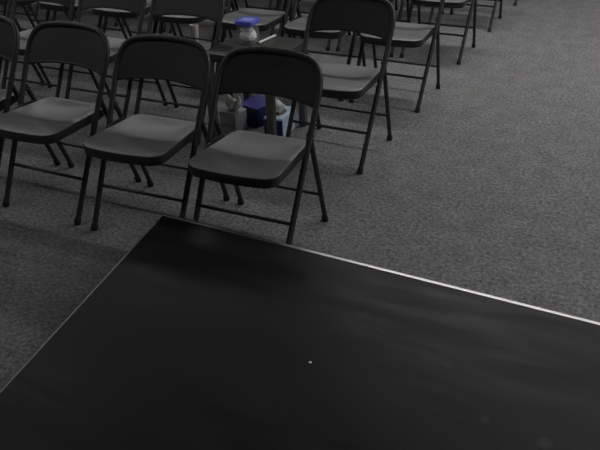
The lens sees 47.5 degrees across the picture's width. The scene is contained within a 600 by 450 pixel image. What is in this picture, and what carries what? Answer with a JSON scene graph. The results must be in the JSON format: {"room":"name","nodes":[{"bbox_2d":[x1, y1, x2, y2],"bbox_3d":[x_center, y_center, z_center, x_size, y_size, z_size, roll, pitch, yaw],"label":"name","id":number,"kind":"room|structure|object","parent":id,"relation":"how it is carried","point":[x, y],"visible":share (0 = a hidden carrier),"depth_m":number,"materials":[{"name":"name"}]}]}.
{"room":"conference room","nodes":[
{"label":"conference room","id":0,"kind":"room"},
{"bbox_2d":[0,0,599,389],"bbox_3d":[1.405,-1.470,5.433,16.000,0.001,17.000,12,33,21],"label":"floor","id":1,"kind":"structure","parent":0,"point":[492,187],"depth_m":3.38,"materials":[{"name":"grey carpet"}]},
{"bbox_2d":[0,4,39,23],"bbox_3d":[-2.517,-1.916,5.571,0.479,0.793,0.531,12,33,21],"label":"folding chair","id":2,"kind":"object","parent":1,"relation":"on","point":[29,5],"visible":0.13,"depth_m":5.76,"materials":[{"name":"grey metal"}]},
{"bbox_2d":[0,0,44,82],"bbox_3d":[-2.071,-1.227,4.401,0.479,0.793,0.531,12,33,21],"label":"folding chair","id":3,"kind":"object","parent":1,"relation":"on","point":[9,4],"visible":0.34,"depth_m":4.33,"materials":[{"name":"grey metal"}]},
{"bbox_2d":[0,15,60,165],"bbox_3d":[-1.580,-0.577,3.291,0.479,0.793,0.531,12,33,21],"label":"folding chair","id":4,"kind":"object","parent":1,"relation":"on","point":[9,31],"visible":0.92,"depth_m":3.20,"materials":[{"name":"grey metal"}]},
{"bbox_2d":[0,0,68,30],"bbox_3d":[-2.105,-1.753,5.283,0.479,0.793,0.531,12,33,21],"label":"folding chair","id":5,"kind":"object","parent":1,"relation":"on","point":[4,3],"visible":0.23,"depth_m":5.30,"materials":[{"name":"grey metal"}]},
{"bbox_2d":[0,0,98,110],"bbox_3d":[-1.614,-1.117,4.198,0.479,0.793,0.531,12,33,21],"label":"folding chair","id":6,"kind":"object","parent":1,"relation":"on","point":[24,35],"visible":0.4,"depth_m":4.23,"materials":[{"name":"grey metal"}]},
{"bbox_2d":[35,2,73,20],"bbox_3d":[-2.191,-2.341,6.271,0.479,0.793,0.531,13,34,22],"label":"folding chair","id":7,"kind":"object","parent":1,"relation":"on","point":[37,3],"visible":0.2,"depth_m":6.38,"materials":[{"name":"grey metal"}]},
{"bbox_2d":[0,21,141,224],"bbox_3d":[-1.109,-0.478,3.107,0.479,0.793,0.531,12,33,22],"label":"folding chair","id":8,"kind":"object","parent":1,"relation":"on","point":[49,120],"visible":1,"depth_m":3.06,"materials":[{"name":"grey metal"}]},
{"bbox_2d":[39,0,127,38],"bbox_3d":[-1.646,-1.653,5.098,0.479,0.793,0.531,13,34,22],"label":"folding chair","id":9,"kind":"object","parent":1,"relation":"on","point":[55,7],"visible":0.24,"depth_m":4.93,"materials":[{"name":"grey metal"}]},
{"bbox_2d":[65,0,167,118],"bbox_3d":[-1.151,-1.018,4.013,0.479,0.793,0.531,12,33,21],"label":"folding chair","id":10,"kind":"object","parent":1,"relation":"on","point":[138,7],"visible":0.43,"depth_m":4.01,"materials":[{"name":"grey metal"}]},
{"bbox_2d":[92,0,176,36],"bbox_3d":[-1.202,-1.552,4.910,0.479,0.793,0.531,12,33,21],"label":"folding chair","id":11,"kind":"object","parent":1,"relation":"on","point":[107,12],"visible":0.2,"depth_m":4.73,"materials":[{"name":"grey metal"}]},
{"bbox_2d":[122,19,166,31],"bbox_3d":[-1.279,-2.131,5.883,0.479,0.793,0.531,12,33,21],"label":"folding chair","id":12,"kind":"object","parent":1,"relation":"on","point":[123,24],"visible":0.26,"depth_m":5.83,"materials":[{"name":"grey metal"}]},
{"bbox_2d":[83,34,229,230],"bbox_3d":[-0.637,-0.368,2.914,0.473,0.784,0.525,11,33,20],"label":"folding chair","id":13,"kind":"object","parent":1,"relation":"on","point":[144,140],"visible":0.98,"depth_m":2.87,"materials":[{"name":"grey metal"}]},
{"bbox_2d":[134,0,233,144],"bbox_3d":[-0.683,-0.921,3.833,0.479,0.793,0.531,12,33,21],"label":"folding chair","id":14,"kind":"object","parent":1,"relation":"on","point":[213,10],"visible":0.47,"depth_m":3.83,"materials":[{"name":"grey metal"}]},
{"bbox_2d":[153,8,232,47],"bbox_3d":[-0.759,-1.461,4.741,0.479,0.793,0.531,12,33,21],"label":"folding chair","id":15,"kind":"object","parent":1,"relation":"on","point":[178,19],"visible":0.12,"depth_m":4.53,"materials":[{"name":"grey metal"}]},
{"bbox_2d":[189,24,198,41],"bbox_3d":[-0.845,-1.533,5.477,0.072,0.151,0.072,12,33,21],"label":"paper cup","id":16,"kind":"object","parent":1,"relation":"on","point":[193,27],"visible":0.76,"depth_m":5.45,"materials":[{"name":"grey paper"}]},
{"bbox_2d":[169,0,238,32],"bbox_3d":[-0.820,-2.027,5.692,0.479,0.793,0.531,12,33,21],"label":"folding chair","id":17,"kind":"object","parent":1,"relation":"on","point":[235,1],"visible":0.19,"depth_m":5.84,"materials":[{"name":"grey metal"}]},
{"bbox_2d":[219,94,246,132],"bbox_3d":[-0.385,-0.648,3.923,0.118,0.209,0.115,16,35,27],"label":"tissue box","id":18,"kind":"object","parent":1,"relation":"on","point":[233,117],"visible":0.95,"depth_m":3.90,"materials":[{"name":"grey cardboard"}]},
{"bbox_2d":[241,94,265,127],"bbox_3d":[-0.259,-0.678,4.024,0.146,0.150,0.128,24,39,35],"label":"tissue box","id":19,"kind":"object","parent":1,"relation":"on","point":[255,106],"visible":0.64,"depth_m":3.98,"materials":[{"name":"blue cardboard"}]},
{"bbox_2d":[215,0,295,78],"bbox_3d":[-0.298,-1.358,4.551,0.479,0.793,0.531,13,34,22],"label":"folding chair","id":20,"kind":"object","parent":1,"relation":"on","point":[269,19],"visible":0.59,"depth_m":4.47,"materials":[{"name":"grey metal"}]},
{"bbox_2d":[207,34,307,138],"bbox_3d":[-0.234,-0.750,3.803,0.415,0.500,0.430,13,34,23],"label":"side table","id":21,"kind":"object","parent":1,"relation":"on","point":[217,53],"visible":0.27,"depth_m":3.69,"materials":[{"name":"grey laminate"}]},
{"bbox_2d":[235,16,259,25],"bbox_3d":[-0.283,-1.062,3.720,0.106,0.120,0.118,13,34,22],"label":"plastic tub","id":22,"kind":"object","parent":21,"relation":"on","point":[246,20],"visible":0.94,"depth_m":3.67,"materials":[{"name":"blue plastic"}]},
{"bbox_2d":[240,30,256,41],"bbox_3d":[-0.283,-1.038,3.734,0.083,0.062,0.083,12,33,21],"label":"paper wad","id":23,"kind":"object","parent":22,"relation":"in","point":[246,36],"visible":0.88,"depth_m":3.71,"materials":[{"name":"white paper"}]},
{"bbox_2d":[258,34,275,43],"bbox_3d":[-0.180,-1.025,3.759,0.015,0.015,0.160,17,35,28],"label":"pen","id":24,"kind":"object","parent":21,"relation":"on","point":[274,35],"visible":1,"depth_m":3.75,"materials":[{"name":"white plastic"}]},
{"bbox_2d":[189,46,327,244],"bbox_3d":[-0.180,-0.271,2.736,0.472,0.780,0.523,12,33,21],"label":"folding chair","id":25,"kind":"object","parent":1,"relation":"on","point":[243,158],"visible":0.94,"depth_m":2.69,"materials":[{"name":"grey metal"}]},
{"bbox_2d":[225,0,292,37],"bbox_3d":[-0.344,-1.937,5.522,0.479,0.793,0.531,13,34,22],"label":"folding chair","id":26,"kind":"object","parent":1,"relation":"on","point":[278,1],"visible":0.2,"depth_m":5.68,"materials":[{"name":"grey metal"}]},
{"bbox_2d":[264,98,295,136],"bbox_3d":[-0.125,-0.627,3.881,0.141,0.204,0.207,10,33,19],"label":"tissue box","id":27,"kind":"object","parent":1,"relation":"on","point":[282,111],"visible":0.58,"depth_m":3.82,"materials":[{"name":"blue"}]},
{"bbox_2d":[0,213,599,449],"bbox_3d":[0.756,1.245,0.714,4.362,0.201,3.288,12,33,21],"label":"table","id":28,"kind":"object","parent":1,"relation":"on","point":[202,336],"visible":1,"depth_m":1.97,"materials":[{"name":"black"}]},
{"bbox_2d":[278,0,350,49],"bbox_3d":[0.107,-1.828,5.322,0.479,0.793,0.531,13,34,22],"label":"folding chair","id":29,"kind":"object","parent":1,"relation":"on","point":[285,1],"visible":0.36,"depth_m":5.42,"materials":[{"name":"grey metal"}]},
{"bbox_2d":[284,0,365,100],"bbox_3d":[0.151,-1.264,4.375,0.479,0.793,0.531,12,33,21],"label":"folding chair","id":30,"kind":"object","parent":1,"relation":"on","point":[296,27],"visible":0.27,"depth_m":4.26,"materials":[{"name":"grey metal"}]},
{"bbox_2d":[285,0,395,173],"bbox_3d":[0.198,-0.735,3.487,0.479,0.793,0.531,13,34,22],"label":"folding chair","id":31,"kind":"object","parent":1,"relation":"on","point":[377,18],"visible":0.84,"depth_m":3.45,"materials":[{"name":"grey metal"}]},
{"bbox_2d":[336,0,408,56],"bbox_3d":[0.574,-1.734,5.147,0.479,0.793,0.531,12,33,22],"label":"folding chair","id":32,"kind":"object","parent":1,"relation":"on","point":[391,54],"visible":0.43,"depth_m":5.10,"materials":[{"name":"grey metal"}]},
{"bbox_2d":[349,0,444,111],"bbox_3d":[0.609,-1.161,4.185,0.479,0.793,0.531,13,34,22],"label":"folding chair","id":33,"kind":"object","parent":1,"relation":"on","point":[408,35],"visible":0.62,"depth_m":4.11,"materials":[{"name":"grey metal"}]},
{"bbox_2d":[395,0,443,24],"bbox_3d":[0.990,-2.172,5.864,0.479,0.793,0.531,12,33,21],"label":"folding chair","id":34,"kind":"object","parent":1,"relation":"on","point":[396,4],"visible":0.42,"depth_m":5.81,"materials":[{"name":"grey metal"}]},
{"bbox_2d":[399,0,476,64],"bbox_3d":[1.040,-1.634,4.961,0.479,0.793,0.531,13,34,22],"label":"folding chair","id":35,"kind":"object","parent":1,"relation":"on","point":[428,3],"visible":0.86,"depth_m":4.90,"materials":[{"name":"grey metal"}]},
{"bbox_2d":[440,0,502,31],"bbox_3d":[1.458,-2.074,5.682,0.479,0.793,0.531,12,33,22],"label":"folding chair","id":36,"kind":"object","parent":1,"relation":"on","point":[496,1],"visible":0.73,"depth_m":5.64,"materials":[{"name":"grey metal"}]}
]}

